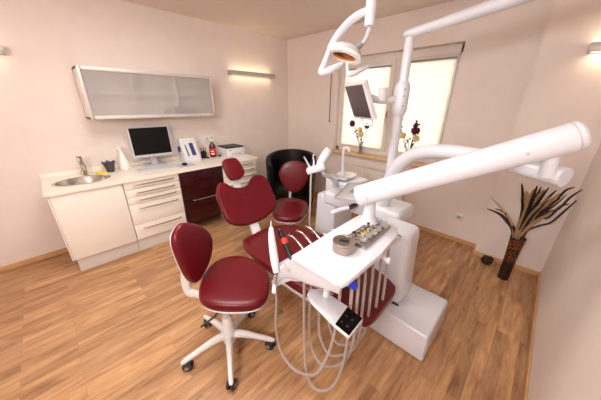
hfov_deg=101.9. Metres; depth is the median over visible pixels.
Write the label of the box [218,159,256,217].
base cabinet
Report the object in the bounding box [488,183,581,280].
floor vase
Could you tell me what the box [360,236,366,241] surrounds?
pot
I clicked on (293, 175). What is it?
stool
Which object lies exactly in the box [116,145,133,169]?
figurine
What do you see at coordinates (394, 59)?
window
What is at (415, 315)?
unit
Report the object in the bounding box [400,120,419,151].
flower vase
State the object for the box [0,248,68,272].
baseboard
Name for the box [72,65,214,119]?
upper cabinet
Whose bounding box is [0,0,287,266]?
wall
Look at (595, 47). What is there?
wall lamp
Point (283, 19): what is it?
ceiling
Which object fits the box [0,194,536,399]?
floor
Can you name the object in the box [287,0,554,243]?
wall
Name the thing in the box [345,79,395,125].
patient monitor
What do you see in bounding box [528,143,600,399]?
wall
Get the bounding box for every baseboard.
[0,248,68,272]
[314,191,475,247]
[473,250,538,276]
[522,272,540,399]
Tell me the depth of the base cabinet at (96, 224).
2.42 m
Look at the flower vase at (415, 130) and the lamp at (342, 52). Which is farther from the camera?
the flower vase at (415, 130)
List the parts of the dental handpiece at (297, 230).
handle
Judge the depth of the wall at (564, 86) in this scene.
2.05 m
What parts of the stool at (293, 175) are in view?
seat, backrest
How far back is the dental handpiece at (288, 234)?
1.36 m
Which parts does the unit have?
assistant arm, console lever, table post, swing arm, swing arm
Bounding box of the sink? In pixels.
[51,175,109,186]
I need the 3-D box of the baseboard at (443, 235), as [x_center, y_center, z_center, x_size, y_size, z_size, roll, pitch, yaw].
[0.918,0.113,3.958,3.271,0.060,0.014,21,29,40]
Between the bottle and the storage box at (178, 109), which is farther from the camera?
the bottle
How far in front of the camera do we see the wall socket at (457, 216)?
2.94 m
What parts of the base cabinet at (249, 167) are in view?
drawer, drawer, drawer, drawer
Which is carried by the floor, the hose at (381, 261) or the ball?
the ball
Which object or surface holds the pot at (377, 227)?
on the organizer
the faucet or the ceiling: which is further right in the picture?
the ceiling
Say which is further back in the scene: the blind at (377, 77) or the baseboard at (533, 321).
the blind at (377, 77)
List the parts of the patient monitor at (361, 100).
casing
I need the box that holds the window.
[330,43,464,166]
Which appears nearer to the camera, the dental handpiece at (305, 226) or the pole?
the dental handpiece at (305, 226)
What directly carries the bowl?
on the unit
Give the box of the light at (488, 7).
[403,0,534,38]
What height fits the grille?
0.015 m
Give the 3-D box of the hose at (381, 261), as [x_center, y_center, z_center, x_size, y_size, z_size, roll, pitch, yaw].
[0.278,0.539,1.487,0.394,0.653,0.048,18,28,38]
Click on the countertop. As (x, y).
(118, 176)
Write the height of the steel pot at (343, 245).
0.054 m
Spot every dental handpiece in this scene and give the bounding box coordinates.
[287,233,359,367]
[295,229,366,357]
[304,225,374,345]
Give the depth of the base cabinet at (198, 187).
3.11 m
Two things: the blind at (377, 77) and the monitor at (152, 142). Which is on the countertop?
the monitor at (152, 142)
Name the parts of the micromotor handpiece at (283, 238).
handle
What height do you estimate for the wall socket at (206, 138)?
0.080 m
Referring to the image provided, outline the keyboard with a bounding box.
[137,164,177,171]
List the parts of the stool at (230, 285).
backrest, leg, height lever, leg, leg, seat, leg, leg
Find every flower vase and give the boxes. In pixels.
[349,120,369,153]
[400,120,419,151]
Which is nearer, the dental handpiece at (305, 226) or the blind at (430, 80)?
the dental handpiece at (305, 226)
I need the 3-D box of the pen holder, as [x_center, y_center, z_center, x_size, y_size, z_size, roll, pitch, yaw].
[-1.363,-0.639,3.434,0.076,0.090,0.076,21,29,40]
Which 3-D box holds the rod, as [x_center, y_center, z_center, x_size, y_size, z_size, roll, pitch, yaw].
[0.463,-1.609,3.753,0.020,0.780,0.030,21,29,40]
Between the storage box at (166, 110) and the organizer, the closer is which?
the organizer
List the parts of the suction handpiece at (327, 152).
handle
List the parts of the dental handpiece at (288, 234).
handle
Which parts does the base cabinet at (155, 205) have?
drawer, drawer, handle, drawer, handle, handle, drawer, handle, drawer, handle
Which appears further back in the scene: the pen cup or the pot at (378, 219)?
the pen cup
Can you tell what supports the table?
attached to the unit
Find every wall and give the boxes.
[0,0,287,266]
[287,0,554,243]
[475,0,600,271]
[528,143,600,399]
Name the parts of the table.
knob, instrument rail, control arm, blue knob, knob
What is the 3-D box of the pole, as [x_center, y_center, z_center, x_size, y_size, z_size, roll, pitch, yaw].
[0.798,-0.379,2.119,0.076,0.740,0.076,21,29,40]
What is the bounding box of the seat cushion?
[274,179,305,195]
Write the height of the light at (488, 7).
0.226 m
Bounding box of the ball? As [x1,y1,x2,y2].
[481,255,493,264]
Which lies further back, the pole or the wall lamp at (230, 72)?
the wall lamp at (230, 72)
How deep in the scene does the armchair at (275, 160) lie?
3.72 m
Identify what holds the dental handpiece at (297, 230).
in the table
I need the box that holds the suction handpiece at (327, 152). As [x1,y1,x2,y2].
[309,147,332,233]
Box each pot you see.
[332,235,355,255]
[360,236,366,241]
[365,232,371,237]
[375,225,381,230]
[376,217,381,223]
[380,221,386,227]
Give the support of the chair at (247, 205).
attached to the unit
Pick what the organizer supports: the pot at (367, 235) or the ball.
the pot at (367, 235)
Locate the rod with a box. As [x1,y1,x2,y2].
[328,74,331,121]
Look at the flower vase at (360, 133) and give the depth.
3.55 m
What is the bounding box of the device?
[177,137,201,162]
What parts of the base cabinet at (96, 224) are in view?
end panel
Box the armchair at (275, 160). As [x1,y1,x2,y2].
[266,149,316,205]
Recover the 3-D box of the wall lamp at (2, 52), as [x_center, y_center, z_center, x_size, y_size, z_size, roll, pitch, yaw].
[-2.754,-1.177,1.831,0.112,0.060,0.700,21,29,40]
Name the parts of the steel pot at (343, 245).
lid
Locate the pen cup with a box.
[101,160,114,171]
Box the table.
[271,215,401,338]
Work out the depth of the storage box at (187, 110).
3.04 m
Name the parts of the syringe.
handle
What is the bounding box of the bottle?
[209,139,216,156]
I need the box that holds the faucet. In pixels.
[76,156,88,175]
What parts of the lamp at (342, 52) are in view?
handle, handle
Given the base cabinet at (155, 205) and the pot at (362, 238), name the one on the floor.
the base cabinet at (155, 205)
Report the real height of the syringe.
0.949 m
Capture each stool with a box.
[170,223,274,390]
[272,161,308,224]
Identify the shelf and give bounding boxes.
[335,183,363,203]
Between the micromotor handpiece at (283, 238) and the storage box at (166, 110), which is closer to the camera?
the micromotor handpiece at (283, 238)
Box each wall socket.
[204,135,213,140]
[454,213,462,220]
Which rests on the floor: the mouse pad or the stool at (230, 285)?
the stool at (230, 285)
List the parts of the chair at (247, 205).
backrest, seat, seat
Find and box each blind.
[340,65,391,149]
[398,56,456,152]
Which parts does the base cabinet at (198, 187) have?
drawer, drawer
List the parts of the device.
blue panel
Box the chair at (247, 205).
[216,158,395,327]
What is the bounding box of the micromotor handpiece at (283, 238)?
[278,228,352,391]
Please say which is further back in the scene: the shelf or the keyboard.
the keyboard
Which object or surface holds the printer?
on the countertop
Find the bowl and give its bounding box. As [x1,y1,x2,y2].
[337,171,356,178]
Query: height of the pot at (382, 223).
0.028 m
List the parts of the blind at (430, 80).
head rail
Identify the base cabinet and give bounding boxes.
[47,184,139,270]
[122,174,186,250]
[178,166,223,222]
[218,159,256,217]
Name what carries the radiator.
attached to the wall at (500, 52)
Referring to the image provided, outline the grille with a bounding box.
[344,163,385,172]
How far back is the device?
3.18 m
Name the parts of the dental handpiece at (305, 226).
handle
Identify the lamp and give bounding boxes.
[0,45,5,54]
[228,70,274,78]
[318,0,376,76]
[586,42,600,53]
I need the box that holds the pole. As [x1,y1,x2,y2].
[385,116,402,172]
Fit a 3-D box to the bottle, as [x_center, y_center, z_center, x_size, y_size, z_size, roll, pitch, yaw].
[-1.257,-0.743,3.477,0.092,0.254,0.092,21,29,40]
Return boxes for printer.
[217,144,244,156]
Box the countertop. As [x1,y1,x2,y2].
[39,150,257,197]
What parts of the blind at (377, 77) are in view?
rail, head rail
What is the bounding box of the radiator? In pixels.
[344,163,402,200]
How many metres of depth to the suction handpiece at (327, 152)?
1.93 m
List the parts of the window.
sash, sill, sash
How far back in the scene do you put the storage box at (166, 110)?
2.87 m
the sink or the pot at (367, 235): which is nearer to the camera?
the pot at (367, 235)
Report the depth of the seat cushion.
3.63 m
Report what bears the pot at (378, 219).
on the organizer
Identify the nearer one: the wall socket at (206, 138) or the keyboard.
the keyboard
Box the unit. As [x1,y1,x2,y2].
[306,0,590,360]
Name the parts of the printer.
lid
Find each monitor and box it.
[126,126,173,167]
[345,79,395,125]
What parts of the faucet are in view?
lever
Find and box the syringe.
[268,221,341,376]
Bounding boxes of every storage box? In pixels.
[164,108,171,113]
[174,106,184,113]
[184,108,195,113]
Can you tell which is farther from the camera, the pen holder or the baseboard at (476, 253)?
the pen holder
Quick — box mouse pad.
[177,162,195,167]
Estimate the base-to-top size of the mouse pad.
0.003 m
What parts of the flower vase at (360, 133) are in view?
glass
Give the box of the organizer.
[348,222,390,249]
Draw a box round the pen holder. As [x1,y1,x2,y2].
[201,151,206,157]
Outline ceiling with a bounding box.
[122,0,454,39]
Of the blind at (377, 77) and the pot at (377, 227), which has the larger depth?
the blind at (377, 77)

